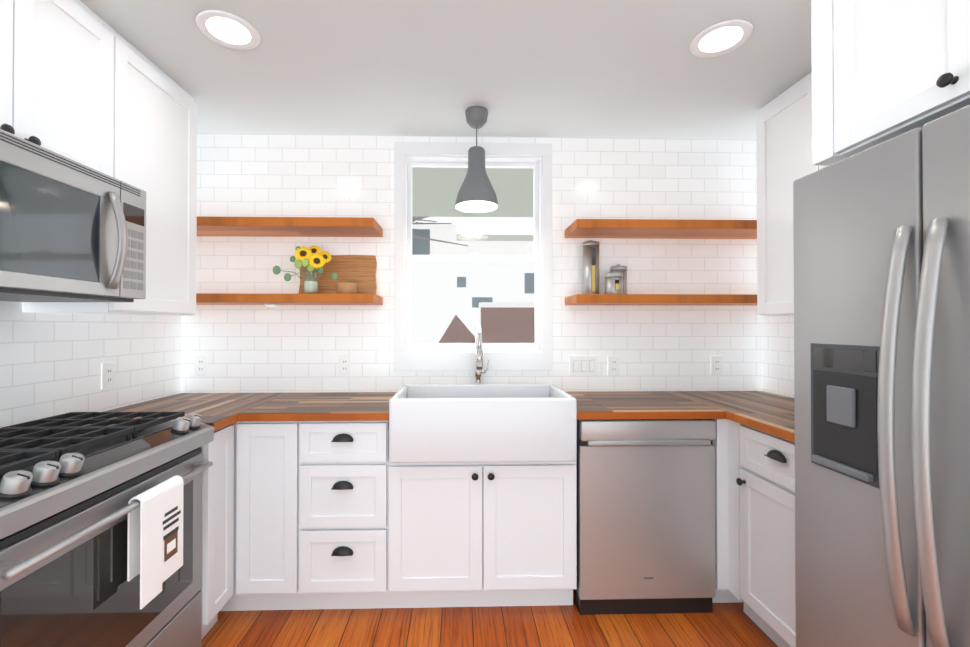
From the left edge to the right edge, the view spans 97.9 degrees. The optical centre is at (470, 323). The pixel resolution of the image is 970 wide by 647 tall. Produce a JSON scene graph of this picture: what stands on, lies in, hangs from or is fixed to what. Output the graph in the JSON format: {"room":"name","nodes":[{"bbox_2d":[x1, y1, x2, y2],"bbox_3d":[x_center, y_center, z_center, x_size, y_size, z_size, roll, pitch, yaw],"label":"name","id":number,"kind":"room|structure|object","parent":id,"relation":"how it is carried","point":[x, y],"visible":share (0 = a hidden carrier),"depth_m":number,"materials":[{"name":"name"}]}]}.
{"room":"kitchen","nodes":[
{"label":"kitchen","id":0,"kind":"room"},
{"bbox_2d":[0,301,180,427],"bbox_3d":[-1.628,0.097,0.331,0.100,2.373,4.090,0,0,-1],"label":"wall","id":1,"kind":"structure","parent":0,"point":[51,364],"depth_m":1.74,"materials":[{"name":"tile"}]},
{"bbox_2d":[0,0,123,179],"bbox_3d":[-1.436,-0.784,1.138,0.319,0.596,0.771,0,0,-1],"label":"upper cabinet","id":2,"kind":"object","parent":1,"relation":"attached to","point":[82,83],"depth_m":1.34,"materials":[{"name":"white wood"}]},
{"bbox_2d":[0,129,145,301],"bbox_3d":[-1.356,-0.280,1.149,0.482,0.402,0.746,0,0,-1],"label":"microwave","id":3,"kind":"object","parent":2,"relation":"attached to","point":[71,230],"visible":1,"depth_m":1.22,"materials":[{"name":"silver metal"}]},
{"bbox_2d":[101,362,114,389],"bbox_3d":[-1.612,0.233,1.881,0.007,0.114,0.070,0,0,-1],"label":"electrical outlet","id":4,"kind":"object","parent":1,"relation":"attached to","point":[108,376],"visible":1,"depth_m":1.88,"materials":[{"name":"white plastic"}]},
{"bbox_2d":[23,39,196,315],"bbox_3d":[-1.451,-0.558,1.735,0.319,1.038,0.541,0,0,-1],"label":"upper cabinet","id":5,"kind":"object","parent":1,"relation":"attached to","point":[158,153],"depth_m":1.77,"materials":[{"name":"white wood"}]},
{"bbox_2d":[80,0,811,139],"bbox_3d":[0.082,-1.114,0.432,3.525,0.050,4.190,0,0,-1],"label":"ceiling","id":6,"kind":"structure","parent":0,"point":[585,68],"depth_m":1.77,"materials":[{"name":"white paint"}]},
{"bbox_2d":[195,10,259,49],"bbox_3d":[-0.891,-1.076,1.557,0.208,0.008,0.208,0,0,-1],"label":"recessed light","id":7,"kind":"object","parent":6,"relation":"in","point":[227,30],"visible":1,"depth_m":1.55,"materials":[{"name":"white plastic"}]},
{"bbox_2d":[455,106,497,212],"bbox_3d":[0.032,-0.833,2.142,0.220,0.486,0.220,0,0,-1],"label":"pendant lamp","id":8,"kind":"object","parent":6,"relation":"hanging from","point":[476,193],"visible":1,"depth_m":2.10,"materials":[{"name":"grey metal"}]},
{"bbox_2d":[690,19,752,57],"bbox_3d":[0.950,-1.076,1.603,0.208,0.008,0.208,0,0,-1],"label":"recessed light","id":9,"kind":"object","parent":6,"relation":"in","point":[721,38],"visible":1,"depth_m":1.60,"materials":[{"name":"white plastic"}]},
{"bbox_2d":[181,133,760,392],"bbox_3d":[0.031,0.112,2.468,3.525,2.373,0.100,0,0,-1],"label":"wall","id":10,"kind":"structure","parent":0,"point":[274,349],"depth_m":2.42,"materials":[{"name":"tile"}]},
{"bbox_2d":[195,355,207,375],"bbox_3d":[-1.513,0.236,2.373,0.070,0.114,0.007,0,0,-1],"label":"electrical outlet","id":11,"kind":"object","parent":10,"relation":"attached to","point":[201,365],"visible":1,"depth_m":2.37,"materials":[{"name":"white plastic"}]},
{"bbox_2d":[196,293,382,306],"bbox_3d":[-1.060,-0.121,2.263,1.129,0.058,0.256,0,0,-1],"label":"shelf","id":12,"kind":"object","parent":10,"relation":"attached to","point":[272,300],"visible":0.79,"depth_m":2.14,"materials":[{"name":"brown wood"}]},
{"bbox_2d":[273,245,337,293],"bbox_3d":[-0.873,-0.286,2.233,0.338,0.269,0.098,0,0,-1],"label":"vase","id":13,"kind":"object","parent":12,"relation":"on","point":[316,257],"visible":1,"depth_m":2.21,"materials":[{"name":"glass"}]},
{"bbox_2d":[298,255,376,294],"bbox_3d":[-0.744,-0.272,2.384,0.430,0.236,0.057,0,0,-1],"label":"cutting board","id":14,"kind":"object","parent":12,"relation":"on","point":[359,271],"visible":0.63,"depth_m":2.38,"materials":[{"name":"brown wood"}]},
{"bbox_2d":[337,282,356,293],"bbox_3d":[-0.661,-0.183,2.258,0.104,0.064,0.104,0,0,-1],"label":"bowl","id":15,"kind":"object","parent":12,"relation":"on","point":[346,288],"visible":0.85,"depth_m":2.21,"materials":[{"name":"brown wood"}]},
{"bbox_2d":[197,216,382,236],"bbox_3d":[-1.060,-0.516,2.265,1.129,0.047,0.256,0,0,-1],"label":"shelf","id":16,"kind":"object","parent":10,"relation":"attached to","point":[295,226],"visible":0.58,"depth_m":2.17,"materials":[{"name":"brown wood"}]},
{"bbox_2d":[339,355,350,374],"bbox_3d":[-0.712,0.236,2.393,0.070,0.114,0.007,0,0,-1],"label":"electrical outlet","id":17,"kind":"object","parent":10,"relation":"attached to","point":[344,364],"visible":1,"depth_m":2.39,"materials":[{"name":"white plastic"}]},
{"bbox_2d":[394,142,552,370],"bbox_3d":[0.018,-0.381,2.461,0.902,1.300,0.120,0,0,-1],"label":"window","id":18,"kind":"structure","parent":10,"relation":"in","point":[409,355],"depth_m":2.42,"materials":[{"name":"white"}]},
{"bbox_2d":[570,356,597,375],"bbox_3d":[0.653,0.243,2.427,0.162,0.114,0.008,0,0,-1],"label":"switch plate","id":19,"kind":"object","parent":10,"relation":"attached to","point":[583,365],"visible":1,"depth_m":2.42,"materials":[{"name":"white plastic"}]},
{"bbox_2d":[608,356,619,375],"bbox_3d":[0.827,0.243,2.432,0.070,0.114,0.007,0,0,-1],"label":"electrical outlet","id":20,"kind":"object","parent":10,"relation":"attached to","point":[613,365],"visible":1,"depth_m":2.43,"materials":[{"name":"white plastic"}]},
{"bbox_2d":[565,294,756,305],"bbox_3d":[1.121,-0.128,2.317,1.150,0.045,0.256,0,0,-1],"label":"shelf","id":21,"kind":"object","parent":10,"relation":"attached to","point":[678,299],"visible":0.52,"depth_m":2.19,"materials":[{"name":"brown wood"}]},
{"bbox_2d":[582,240,599,293],"bbox_3d":[0.671,-0.307,2.347,0.093,0.313,0.093,0,0,-1],"label":"canister","id":22,"kind":"object","parent":21,"relation":"on","point":[590,266],"visible":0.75,"depth_m":2.31,"materials":[{"name":"silver metal"}]},
{"bbox_2d":[605,271,622,293],"bbox_3d":[0.765,-0.217,2.249,0.093,0.130,0.093,0,0,-1],"label":"canister","id":23,"kind":"object","parent":21,"relation":"on","point":[613,282],"visible":0.81,"depth_m":2.21,"materials":[{"name":"silver metal"}]},
{"bbox_2d":[610,264,626,293],"bbox_3d":[0.825,-0.240,2.350,0.093,0.179,0.093,0,0,-1],"label":"medium canister","id":24,"kind":"object","parent":21,"relation":"on","point":[619,268],"visible":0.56,"depth_m":2.31,"materials":[{"name":"silver metal"}]},
{"bbox_2d":[565,219,756,238],"bbox_3d":[1.121,-0.516,2.320,1.150,0.047,0.256,0,0,-1],"label":"shelf","id":25,"kind":"object","parent":10,"relation":"attached to","point":[659,229],"visible":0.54,"depth_m":2.21,"materials":[{"name":"brown wood"}]},
{"bbox_2d":[711,356,722,374],"bbox_3d":[1.430,0.244,2.447,0.070,0.114,0.007,0,0,-1],"label":"electrical outlet","id":26,"kind":"object","parent":10,"relation":"attached to","point":[716,365],"visible":1,"depth_m":2.44,"materials":[{"name":"white plastic"}]},
{"bbox_2d":[201,589,777,646],"bbox_3d":[0.082,1.309,0.415,3.525,0.050,4.190,0,0,-1],"label":"floor","id":27,"kind":"structure","parent":0,"point":[727,625],"depth_m":1.79,"materials":[{"name":"brown wood"}]},
{"bbox_2d":[0,411,214,646],"bbox_3d":[-1.260,0.811,1.229,0.622,0.958,0.787,0,0,-1],"label":"stove","id":28,"kind":"object","parent":27,"relation":"on","point":[100,529],"visible":1,"depth_m":1.21,"materials":[{"name":"silver metal"}]},
{"bbox_2d":[127,475,183,609],"bbox_3d":[-0.975,0.666,1.313,0.049,0.319,0.192,0,0,-1],"label":"towel","id":29,"kind":"object","parent":28,"relation":"hanging from","point":[155,520],"depth_m":1.27,"materials":[{"name":"white fabric"}]},
{"bbox_2d":[199,424,233,638],"bbox_3d":[-1.315,0.860,1.731,0.592,0.868,0.212,0,0,-1],"label":"base cabinet","id":30,"kind":"object","parent":27,"relation":"on","point":[216,589],"visible":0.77,"depth_m":1.67,"materials":[{"name":"white wood"}]},
{"bbox_2d":[87,411,238,430],"bbox_3d":[-1.302,0.403,1.710,0.617,0.035,0.165,0,0,-1],"label":"countertop","id":31,"kind":"structure","parent":30,"relation":"on","point":[217,419],"depth_m":1.77,"materials":[{"name":"brown wood"}]},
{"bbox_2d":[220,421,251,610],"bbox_3d":[-1.292,0.862,2.099,0.656,0.868,0.558,0,0,-1],"label":"base cabinet","id":32,"kind":"object","parent":27,"relation":"on","point":[241,600],"depth_m":1.83,"materials":[{"name":"white wood"}]},
{"bbox_2d":[252,421,299,609],"bbox_3d":[-0.888,0.862,2.109,0.265,0.868,0.558,0,0,-1],"label":"base cabinet","id":33,"kind":"object","parent":27,"relation":"on","point":[275,444],"depth_m":1.84,"materials":[{"name":"white wood"}]},
{"bbox_2d":[300,421,403,609],"bbox_3d":[-0.562,0.862,2.117,0.507,0.868,0.558,0,0,-1],"label":"base cabinet","id":34,"kind":"object","parent":27,"relation":"on","point":[338,515],"depth_m":1.84,"materials":[{"name":"white wood"}]},
{"bbox_2d":[404,462,576,607],"bbox_3d":[0.050,0.954,2.132,0.837,0.685,0.558,0,0,-1],"label":"base cabinet","id":35,"kind":"object","parent":27,"relation":"on","point":[484,534],"depth_m":1.86,"materials":[{"name":"white wood"}]},
{"bbox_2d":[575,419,715,614],"bbox_3d":[0.781,0.862,2.124,0.605,0.868,0.555,0,0,-1],"label":"dishwasher","id":36,"kind":"object","parent":27,"relation":"on","point":[645,516],"visible":0.96,"depth_m":1.87,"materials":[{"name":"grey metal"}]},
{"bbox_2d":[712,419,742,602],"bbox_3d":[1.396,0.863,2.166,0.606,0.868,0.558,0,0,-1],"label":"base cabinet","id":37,"kind":"object","parent":27,"relation":"on","point":[722,594],"depth_m":1.88,"materials":[{"name":"white wood"}]},
{"bbox_2d":[108,391,793,420],"bbox_3d":[0.040,0.406,2.120,3.321,0.035,0.588,0,0,-1],"label":"countertop","id":38,"kind":"structure","parent":37,"relation":"on","point":[591,405],"depth_m":2.02,"materials":[{"name":"brown wood"}]},
{"bbox_2d":[475,326,489,383],"bbox_3d":[0.061,0.200,2.264,0.093,0.378,0.220,0,0,-1],"label":"faucet","id":39,"kind":"object","parent":38,"relation":"on","point":[479,370],"visible":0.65,"depth_m":2.18,"materials":[{"name":"silver metal"}]},
{"bbox_2d":[389,384,576,462],"bbox_3d":[0.051,0.461,2.037,0.808,0.275,0.465,0,0,-1],"label":"sink","id":40,"kind":"object","parent":38,"relation":"in","point":[454,423],"visible":1,"depth_m":1.81,"materials":[{"name":"white ceramic"}]},
{"bbox_2d":[728,420,795,646],"bbox_3d":[1.419,0.859,1.611,0.588,0.868,0.588,0,0,-1],"label":"base cabinet","id":41,"kind":"object","parent":27,"relation":"on","point":[761,524],"visible":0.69,"depth_m":1.68,"materials":[{"name":"white wood"}]},
{"bbox_2d":[727,407,794,442],"bbox_3d":[1.425,0.402,1.590,0.580,0.035,0.542,0,0,-1],"label":"countertop","id":42,"kind":"structure","parent":41,"relation":"on","point":[769,413],"depth_m":1.73,"materials":[{"name":"brown wood"}]},
{"bbox_2d":[793,104,969,646],"bbox_3d":[1.335,0.422,0.886,0.789,1.731,0.840,0,0,-1],"label":"fridge","id":43,"kind":"object","parent":27,"relation":"on","point":[881,231],"visible":1,"depth_m":1.00,"materials":[{"name":"grey metal"}]},
{"bbox_2d":[761,316,793,397],"bbox_3d":[1.796,0.098,0.417,0.100,2.373,4.090,0,0,-1],"label":"wall","id":44,"kind":"structure","parent":0,"point":[777,354],"depth_m":2.33,"materials":[{"name":"tile"}]},
{"bbox_2d":[756,72,826,315],"bbox_3d":[1.561,-0.558,1.750,0.298,1.038,0.738,0,0,-1],"label":"upper cabinet","id":45,"kind":"object","parent":44,"relation":"attached to","point":[784,138],"visible":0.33,"depth_m":1.97,"materials":[{"name":"white wood"}]},
{"bbox_2d":[811,0,969,165],"bbox_3d":[1.407,-0.798,0.893,0.649,0.571,0.950,0,0,-1],"label":"upper cabinet","id":46,"kind":"object","parent":44,"relation":"attached to","point":[884,70],"visible":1,"depth_m":1.14,"materials":[{"name":"white wood"}]},
{"label":"outside","id":47,"kind":"structure","parent":0,"visible":0},
{"bbox_2d":[412,167,534,342],"bbox_3d":[-0.211,-4.618,10.698,28.000,16.050,15.700,0,0,-1],"label":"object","id":48,"kind":"structure","parent":47,"point":[442,329],"depth_m":7.41,"materials":[{"name":"clear glass"}]}
]}

